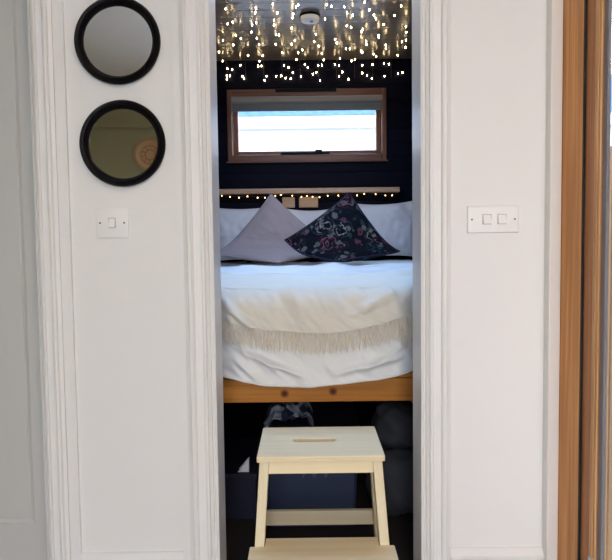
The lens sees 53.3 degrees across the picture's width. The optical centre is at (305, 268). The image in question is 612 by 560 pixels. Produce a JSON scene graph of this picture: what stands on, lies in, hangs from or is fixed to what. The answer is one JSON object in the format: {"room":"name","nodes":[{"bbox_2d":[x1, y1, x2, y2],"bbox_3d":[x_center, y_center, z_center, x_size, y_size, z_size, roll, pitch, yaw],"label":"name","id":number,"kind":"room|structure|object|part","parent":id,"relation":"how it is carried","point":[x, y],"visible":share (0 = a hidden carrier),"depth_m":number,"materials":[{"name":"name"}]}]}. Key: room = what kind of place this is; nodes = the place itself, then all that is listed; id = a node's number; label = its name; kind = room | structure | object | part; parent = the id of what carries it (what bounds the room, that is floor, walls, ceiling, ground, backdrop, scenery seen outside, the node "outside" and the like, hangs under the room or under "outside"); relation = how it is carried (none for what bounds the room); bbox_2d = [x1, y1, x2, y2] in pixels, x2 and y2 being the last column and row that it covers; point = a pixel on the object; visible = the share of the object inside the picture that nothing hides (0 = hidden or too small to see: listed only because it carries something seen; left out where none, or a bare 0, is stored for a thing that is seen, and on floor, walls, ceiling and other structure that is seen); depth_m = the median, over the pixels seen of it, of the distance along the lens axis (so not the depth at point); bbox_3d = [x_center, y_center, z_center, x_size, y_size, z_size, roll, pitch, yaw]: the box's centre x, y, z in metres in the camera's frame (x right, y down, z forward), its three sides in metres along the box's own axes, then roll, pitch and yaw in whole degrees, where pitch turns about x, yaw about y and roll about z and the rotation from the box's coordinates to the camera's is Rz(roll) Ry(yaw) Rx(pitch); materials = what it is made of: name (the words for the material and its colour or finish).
{"room":"hallway","nodes":[
{"label":"hallway","id":0,"kind":"room"},
{"bbox_2d":[64,0,546,551],"bbox_3d":[-0.640,-0.157,1.691,2.624,2.360,0.115,-1,3,0],"label":"wall","id":1,"kind":"structure","parent":0,"point":[125,289],"depth_m":1.65,"materials":[{"name":"white paint"}]},
{"bbox_2d":[0,0,46,559],"bbox_3d":[-1.079,0.019,1.686,0.721,2.020,0.144,-1,3,0],"label":"door","id":2,"kind":"structure","parent":1,"relation":"in","point":[23,535],"depth_m":1.69,"materials":[{"name":"grey paint"}]},
{"bbox_3d":[-1.058,-0.064,1.682,0.566,1.574,0.007,-1,3,0],"label":"panel","id":3,"kind":"part","parent":2,"relation":"part of","materials":[{"name":"grey paint"}]},
{"bbox_2d":[27,0,81,559],"bbox_3d":[-0.674,-0.022,1.626,0.091,2.100,0.030,-1,3,0],"label":"door frame","id":4,"kind":"structure","parent":1,"relation":"attached to","point":[45,18],"depth_m":1.62,"materials":[{"name":"white"}]},
{"bbox_2d":[96,208,128,237],"bbox_3d":[-0.517,-0.123,1.627,0.086,0.080,0.016,-1,3,0],"label":"light switch","id":5,"kind":"object","parent":1,"relation":"attached to","point":[110,222],"visible":1,"depth_m":1.63,"materials":[{"name":"white plastic"}]},
{"bbox_2d":[74,0,160,84],"bbox_3d":[-0.494,-0.598,1.596,0.226,0.226,0.024,-1,3,0],"label":"round mirror","id":6,"kind":"object","parent":1,"relation":"attached to","point":[117,42],"visible":1,"depth_m":1.60,"materials":[{"name":"black mirror"}]},
{"bbox_2d":[84,6,151,75],"bbox_3d":[-0.494,-0.598,1.603,0.183,0.183,0.002,-1,3,0],"label":"mirror glass","id":7,"kind":"object","parent":6,"relation":"attached to","point":[117,39],"depth_m":1.60,"materials":[{"name":"white"}]},
{"bbox_2d":[79,100,165,186],"bbox_3d":[-0.485,-0.332,1.611,0.227,0.227,0.024,-1,3,0],"label":"round mirror","id":8,"kind":"object","parent":1,"relation":"attached to","point":[122,143],"visible":1,"depth_m":1.61,"materials":[{"name":"black mirror"}]},
{"bbox_2d":[89,109,156,177],"bbox_3d":[-0.485,-0.332,1.618,0.184,0.184,0.002,-1,3,0],"label":"mirror glass","id":9,"kind":"object","parent":8,"relation":"attached to","point":[122,142],"depth_m":1.62,"materials":[{"name":"white"}]},
{"bbox_2d":[81,551,183,559],"bbox_3d":[-0.475,0.902,1.684,0.282,0.243,0.017,-1,3,0],"label":"baseboard","id":10,"kind":"structure","parent":1,"relation":"attached to","point":[119,555],"depth_m":1.68,"materials":[{"name":"white wood"}]},
{"bbox_2d":[170,0,220,559],"bbox_3d":[-0.296,-0.027,1.626,0.100,2.100,0.030,-1,3,0],"label":"door frame","id":11,"kind":"structure","parent":1,"relation":"attached to","point":[190,26],"depth_m":1.62,"materials":[{"name":"white"}]},
{"bbox_2d":[209,0,420,559],"bbox_3d":[0.030,-0.001,1.700,0.577,2.032,0.115,-1,3,0],"label":"door frame","id":12,"kind":"structure","parent":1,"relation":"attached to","point":[415,3],"depth_m":1.70,"materials":[{"name":"white"}]},
{"bbox_2d":[419,0,450,559],"bbox_3d":[0.347,-0.035,1.626,0.080,2.100,0.030,-1,3,0],"label":"door frame","id":13,"kind":"structure","parent":1,"relation":"attached to","point":[434,15],"depth_m":1.62,"materials":[{"name":"white"}]},
{"bbox_2d":[467,205,518,232],"bbox_3d":[0.500,-0.133,1.627,0.137,0.072,0.016,-1,3,0],"label":"light switch","id":14,"kind":"object","parent":1,"relation":"attached to","point":[480,219],"visible":1,"depth_m":1.63,"materials":[{"name":"white plastic"}]},
{"bbox_2d":[451,546,543,559],"bbox_3d":[0.525,0.889,1.684,0.254,0.243,0.017,-1,3,0],"label":"baseboard","id":15,"kind":"structure","parent":1,"relation":"attached to","point":[517,552],"depth_m":1.67,"materials":[{"name":"white wood"}]},
{"bbox_2d":[215,0,411,60],"bbox_3d":[0.003,-1.364,2.891,1.560,0.120,2.415,-1,3,0],"label":"ceiling","id":16,"kind":"structure","parent":0,"point":[242,12],"depth_m":3.40,"materials":[{"name":"grey wood"}]},
{"bbox_2d":[224,1,248,78],"bbox_3d":[-0.390,-1.258,3.330,0.076,0.120,1.291,-1,3,0],"label":"string","id":17,"kind":"object","parent":16,"relation":"attached to","point":[224,1],"visible":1,"depth_m":3.62,"materials":[{"name":"grey metal"}]},
{"bbox_2d":[251,4,266,80],"bbox_3d":[-0.278,-1.253,3.330,0.075,0.132,1.291,-1,3,0],"label":"string","id":18,"kind":"object","parent":16,"relation":"attached to","point":[253,4],"visible":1,"depth_m":3.38,"materials":[{"name":"grey metal"}]},
{"bbox_2d":[272,3,288,78],"bbox_3d":[-0.146,-1.259,3.330,0.100,0.124,1.291,-1,3,0],"label":"string","id":19,"kind":"object","parent":16,"relation":"attached to","point":[272,3],"visible":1,"depth_m":3.52,"materials":[{"name":"grey metal"}]},
{"bbox_2d":[291,2,307,76],"bbox_3d":[-0.037,-1.262,3.330,0.104,0.120,1.291,-1,3,0],"label":"string","id":20,"kind":"object","parent":16,"relation":"attached to","point":[297,2],"visible":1,"depth_m":3.52,"materials":[{"name":"grey metal"}]},
{"bbox_2d":[300,11,319,23],"bbox_3d":[0.021,-1.300,3.172,0.106,0.040,0.106,-1,3,0],"label":"smoke detector","id":21,"kind":"object","parent":16,"relation":"attached to","point":[309,17],"visible":1,"depth_m":3.14,"materials":[{"name":"white plastic"}]},
{"bbox_2d":[314,2,331,80],"bbox_3d":[0.091,-1.255,3.331,0.082,0.138,1.291,-1,3,-2],"label":"string","id":22,"kind":"object","parent":16,"relation":"attached to","point":[326,2],"visible":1,"depth_m":3.54,"materials":[{"name":"grey metal"}]},
{"bbox_2d":[335,0,352,78],"bbox_3d":[0.204,-1.265,3.330,0.094,0.120,1.290,-1,3,3],"label":"string","id":23,"kind":"object","parent":16,"relation":"attached to","point":[345,0],"visible":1,"depth_m":3.62,"materials":[{"name":"grey metal"}]},
{"bbox_2d":[348,1,375,79],"bbox_3d":[0.321,-1.261,3.330,0.096,0.131,1.291,-1,3,0],"label":"string","id":24,"kind":"object","parent":16,"relation":"attached to","point":[364,1],"visible":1,"depth_m":3.49,"materials":[{"name":"grey metal"}]},
{"bbox_2d":[371,2,401,78],"bbox_3d":[0.435,-1.263,3.330,0.080,0.130,1.291,-1,3,0],"label":"string","id":25,"kind":"object","parent":16,"relation":"attached to","point":[397,2],"visible":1,"depth_m":3.41,"materials":[{"name":"grey metal"}]},
{"bbox_2d":[383,16,411,76],"bbox_3d":[0.567,-1.270,3.330,0.126,0.120,1.291,-1,3,0],"label":"string","id":26,"kind":"object","parent":16,"relation":"attached to","point":[411,16],"visible":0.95,"depth_m":3.63,"materials":[{"name":"grey metal"}]},
{"bbox_2d":[216,59,412,262],"bbox_3d":[0.037,-0.270,4.101,1.400,2.300,0.120,-1,3,0],"label":"wall","id":27,"kind":"structure","parent":0,"point":[397,171],"depth_m":4.01,"materials":[{"name":"black paint"}]},
{"bbox_2d":[282,197,294,207],"bbox_3d":[-0.115,-0.438,4.016,0.082,0.068,0.030,-1,3,0],"label":"wooden block","id":28,"kind":"object","parent":27,"relation":"attached to","point":[288,202],"visible":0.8,"depth_m":4.00,"materials":[{"name":"brown wood"}]},
{"bbox_2d":[226,88,387,162],"bbox_3d":[0.006,-0.940,4.036,1.059,0.474,0.136,-1,3,0],"label":"window","id":29,"kind":"structure","parent":27,"relation":"in","point":[379,154],"depth_m":3.99,"materials":[{"name":"brown wood"}]},
{"bbox_3d":[-0.499,-0.938,4.043,0.030,0.466,0.122,-1,3,0],"label":"frame","id":30,"kind":"part","parent":29,"relation":"part of","materials":[{"name":"brown wood"}]},
{"bbox_3d":[-0.464,-0.922,4.052,0.032,0.349,0.055,-1,3,0],"label":"sash","id":31,"kind":"part","parent":29,"relation":"part of","materials":[{"name":"brown wood"}]},
{"bbox_3d":[-0.005,-0.769,4.014,0.320,0.028,0.041,-1,3,0],"label":"handle","id":32,"kind":"part","parent":29,"relation":"part of","materials":[{"name":"black metal"}]},
{"bbox_2d":[275,88,335,91],"bbox_3d":[-0.001,-1.162,3.963,0.397,0.021,0.014,-1,3,0],"label":"vent","id":33,"kind":"object","parent":29,"relation":"attached to","point":[298,89],"depth_m":3.96,"materials":[{"name":"black"}]},
{"bbox_2d":[231,95,381,111],"bbox_3d":[0.005,-1.075,3.957,0.977,0.096,0.034,-1,3,0],"label":"roller blind","id":34,"kind":"object","parent":29,"relation":"attached to","point":[333,102],"visible":1,"depth_m":3.96,"materials":[{"name":"grey fabric"}]},
{"bbox_3d":[0.003,-1.139,4.032,0.979,0.075,0.122,-1,3,0],"label":"frame","id":35,"kind":"part","parent":29,"relation":"part of","materials":[{"name":"brown wood"}]},
{"bbox_3d":[0.009,-0.705,4.002,1.059,0.008,0.030,-1,3,0],"label":"sill","id":36,"kind":"part","parent":29,"relation":"part of","materials":[{"name":"brown wood"}]},
{"bbox_3d":[0.009,-0.769,4.061,0.910,0.030,0.055,-1,3,0],"label":"sash","id":37,"kind":"part","parent":29,"relation":"part of","materials":[{"name":"brown wood"}]},
{"bbox_3d":[0.008,-0.733,4.054,0.979,0.042,0.122,-1,3,0],"label":"frame","id":38,"kind":"part","parent":29,"relation":"part of","materials":[{"name":"brown wood"}]},
{"bbox_3d":[0.478,-0.934,4.052,0.031,0.349,0.055,-1,3,0],"label":"sash","id":39,"kind":"part","parent":29,"relation":"part of","materials":[{"name":"brown wood"}]},
{"bbox_3d":[0.510,-0.951,4.043,0.030,0.466,0.122,-1,3,0],"label":"frame","id":40,"kind":"part","parent":29,"relation":"part of","materials":[{"name":"brown wood"}]},
{"bbox_2d":[299,197,317,207],"bbox_3d":[0.017,-0.439,4.016,0.125,0.068,0.030,-1,3,0],"label":"wooden block","id":41,"kind":"object","parent":27,"relation":"attached to","point":[304,202],"visible":1,"depth_m":4.00,"materials":[{"name":"brown wood"}]},
{"bbox_2d":[219,187,399,194],"bbox_3d":[-0.027,-0.510,3.990,1.269,0.032,0.074,-1,3,0],"label":"shelf","id":42,"kind":"object","parent":27,"relation":"attached to","point":[353,189],"visible":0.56,"depth_m":3.95,"materials":[{"name":"brown wood"}]},
{"bbox_2d":[219,193,396,197],"bbox_3d":[-0.015,-0.477,3.971,1.243,0.027,0.008,-1,3,0],"label":"string","id":43,"kind":"object","parent":42,"relation":"attached to","point":[362,193],"visible":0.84,"depth_m":3.97,"materials":[{"name":"grey metal"}]},
{"bbox_2d":[223,401,412,559],"bbox_3d":[0.032,0.973,3.022,1.560,0.060,2.415,-1,3,0],"label":"floor","id":44,"kind":"structure","parent":0,"point":[241,420],"depth_m":2.33,"materials":[{"name":"grey carpet"}]},
{"bbox_2d":[224,438,260,518],"bbox_3d":[-0.366,0.879,2.593,0.355,0.184,0.430,-1,3,0],"label":"cardboard box","id":45,"kind":"object","parent":44,"relation":"on","point":[241,488],"visible":0.2,"depth_m":2.39,"materials":[{"name":"black cardboard"}]},
{"bbox_3d":[-0.367,0.800,2.588,0.355,0.026,0.430,-1,3,0],"label":"box lid","id":46,"kind":"part","parent":45,"relation":"part of","materials":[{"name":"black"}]},
{"bbox_2d":[238,457,249,471],"bbox_3d":[-0.246,0.771,2.409,0.045,0.048,0.034,-1,3,0],"label":"folded card","id":47,"kind":"object","parent":45,"relation":"on","point":[245,467],"visible":1,"depth_m":2.39,"materials":[{"name":"white paper"}]},
{"bbox_2d":[262,401,358,526],"bbox_3d":[0.022,0.776,2.527,0.369,0.383,0.496,-1,3,0],"label":"storage box","id":48,"kind":"object","parent":44,"relation":"on","point":[304,490],"visible":0.42,"depth_m":2.30,"materials":[{"name":"blue plastic"}]},
{"bbox_2d":[263,402,313,427],"bbox_3d":[-0.068,0.555,2.425,0.197,0.075,0.293,-1,3,0],"label":"folded cloth","id":49,"kind":"object","parent":48,"relation":"on","point":[281,411],"visible":0.92,"depth_m":2.35,"materials":[{"name":"grey fabric"}]},
{"bbox_3d":[0.020,0.598,2.517,0.369,0.024,0.496,-1,3,0],"label":"box lid","id":50,"kind":"part","parent":48,"relation":"part of","materials":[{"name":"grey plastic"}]},
{"bbox_2d":[268,473,356,526],"bbox_3d":[0.022,0.789,2.528,0.354,0.358,0.479,-1,3,0],"label":"tub","id":51,"kind":"object","parent":48,"relation":"in","point":[304,490],"depth_m":2.30,"materials":[{"name":"blue plastic"}]},
{"bbox_2d":[223,371,412,402],"bbox_3d":[0.048,0.624,3.081,1.390,0.629,1.917,-1,3,0],"label":"bed","id":52,"kind":"object","parent":44,"relation":"on","point":[398,388],"visible":0.02,"depth_m":2.11,"materials":[{"name":"brown wood"}]},
{"bbox_3d":[0.040,0.197,3.093,1.355,0.221,1.845,-1,3,0],"label":"mattress","id":53,"kind":"object","parent":52,"relation":"on","visible":0},
{"bbox_2d":[220,259,412,387],"bbox_3d":[0.037,0.159,3.042,1.316,0.373,2.064,-1,3,0],"label":"duvet","id":54,"kind":"object","parent":53,"relation":"on","point":[260,367],"visible":0.38,"depth_m":2.05,"materials":[{"name":"white fabric"}]},
{"bbox_2d":[219,208,259,260],"bbox_3d":[-0.408,-0.222,3.892,0.480,0.365,0.213,-1,3,0],"label":"bed pillow","id":55,"kind":"object","parent":54,"relation":"on","point":[232,221],"visible":0.28,"depth_m":3.81,"materials":[{"name":"white fabric"}]},
{"bbox_2d":[220,194,308,262],"bbox_3d":[-0.185,-0.247,3.603,0.625,0.411,0.382,1,4,28],"label":"cushion","id":56,"kind":"object","parent":54,"relation":"on","point":[262,238],"visible":0.84,"depth_m":3.61,"materials":[{"name":"grey fabric"}]},
{"bbox_2d":[288,209,327,257],"bbox_3d":[0.037,-0.224,3.920,0.362,0.343,0.145,-1,3,0],"label":"bed pillow","id":57,"kind":"object","parent":54,"relation":"on","point":[306,217],"visible":0.16,"depth_m":3.89,"materials":[{"name":"white fabric"}]},
{"bbox_2d":[221,269,412,355],"bbox_3d":[0.031,0.144,2.452,1.182,0.240,0.880,-1,3,0],"label":"throw","id":58,"kind":"object","parent":54,"relation":"on","point":[325,304],"visible":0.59,"depth_m":2.04,"materials":[{"name":"beige fabric"}]},
{"bbox_2d":[284,192,400,261],"bbox_3d":[0.194,-0.231,3.310,0.549,0.383,0.327,-2,3,-24],"label":"cushion","id":59,"kind":"object","parent":54,"relation":"on","point":[343,233],"visible":1,"depth_m":3.30,"materials":[{"name":"black fabric"}]},
{"bbox_2d":[358,201,411,255],"bbox_3d":[0.497,-0.249,3.887,0.471,0.384,0.216,-1,3,0],"label":"bed pillow","id":60,"kind":"object","parent":54,"relation":"on","point":[393,222],"visible":0.42,"depth_m":3.81,"materials":[{"name":"white fabric"}]},
{"bbox_2d":[248,426,397,559],"bbox_3d":[0.044,0.763,1.754,0.421,0.500,0.507,-1,3,0],"label":"step stool","id":61,"kind":"object","parent":44,"relation":"on","point":[356,449],"visible":1,"depth_m":1.70,"materials":[{"name":"beige wood"}]},
{"bbox_3d":[-0.128,0.778,1.680,0.055,0.482,0.143,-1,3,0],"label":"leg","id":62,"kind":"part","parent":61,"relation":"part of","materials":[{"name":"beige wood"}]},
{"bbox_3d":[0.226,0.758,1.960,0.037,0.482,0.107,1,4,30],"label":"leg","id":63,"kind":"part","parent":61,"relation":"part of","materials":[{"name":"beige wood"}]},
{"bbox_3d":[0.216,0.773,1.680,0.036,0.482,0.151,-2,3,-16],"label":"leg","id":64,"kind":"part","parent":61,"relation":"part of","materials":[{"name":"beige wood"}]},
{"bbox_2d":[365,443,412,515],"bbox_3d":[0.377,0.834,2.471,0.276,0.269,0.316,-1,3,0],"label":"bag","id":65,"kind":"object","parent":44,"relation":"on","point":[398,463],"visible":0.41,"depth_m":2.34,"materials":[{"name":"grey fabric"}]},
{"bbox_2d":[371,401,412,447],"bbox_3d":[0.370,0.617,2.459,0.213,0.169,0.279,-1,3,0],"label":"bag","id":66,"kind":"object","parent":65,"relation":"on","point":[392,421],"visible":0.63,"depth_m":2.36,"materials":[{"name":"grey fabric"}]},
{"bbox_3d":[0.730,-0.081,0.024,0.118,2.360,3.455,-1,3,0],"label":"wall","id":67,"kind":"structure","parent":0,"visible":0},
{"bbox_2d":[542,0,562,559],"bbox_3d":[0.654,-0.169,1.616,0.031,2.360,0.035,-1,3,0],"label":"trim","id":68,"kind":"structure","parent":67,"relation":"attached to","point":[554,57],"depth_m":1.61,"materials":[{"name":"white"}]},
{"bbox_2d":[557,0,611,559],"bbox_3d":[0.695,-0.003,0.786,0.101,2.120,1.710,-1,3,0],"label":"door","id":69,"kind":"structure","parent":67,"relation":"in","point":[587,24],"depth_m":1.48,"materials":[{"name":"brown wood"}]},
{"bbox_3d":[0.708,-0.046,1.565,0.072,2.120,0.150,-1,3,0],"label":"frame","id":70,"kind":"part","parent":69,"relation":"part of","materials":[{"name":"brown wood"}]},
{"label":"outside","id":71,"kind":"structure","parent":0,"visible":0},
{"bbox_3d":[0.010,0.830,15.070,80.000,0.120,90.000,-1,3,0],"label":"ground","id":72,"kind":"structure","parent":71,"visible":0},
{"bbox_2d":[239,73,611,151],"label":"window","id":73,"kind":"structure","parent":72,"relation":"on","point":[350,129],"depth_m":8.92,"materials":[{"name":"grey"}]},
{"bbox_2d":[604,146,611,559],"bbox_3d":[2.531,0.429,2.685,3.350,2.000,0.110,-1,3,0],"label":"fence","id":74,"kind":"object","parent":72,"relation":"on","point":[608,467],"visible":0.02,"depth_m":2.64,"materials":[{"name":"brown"}]}
]}

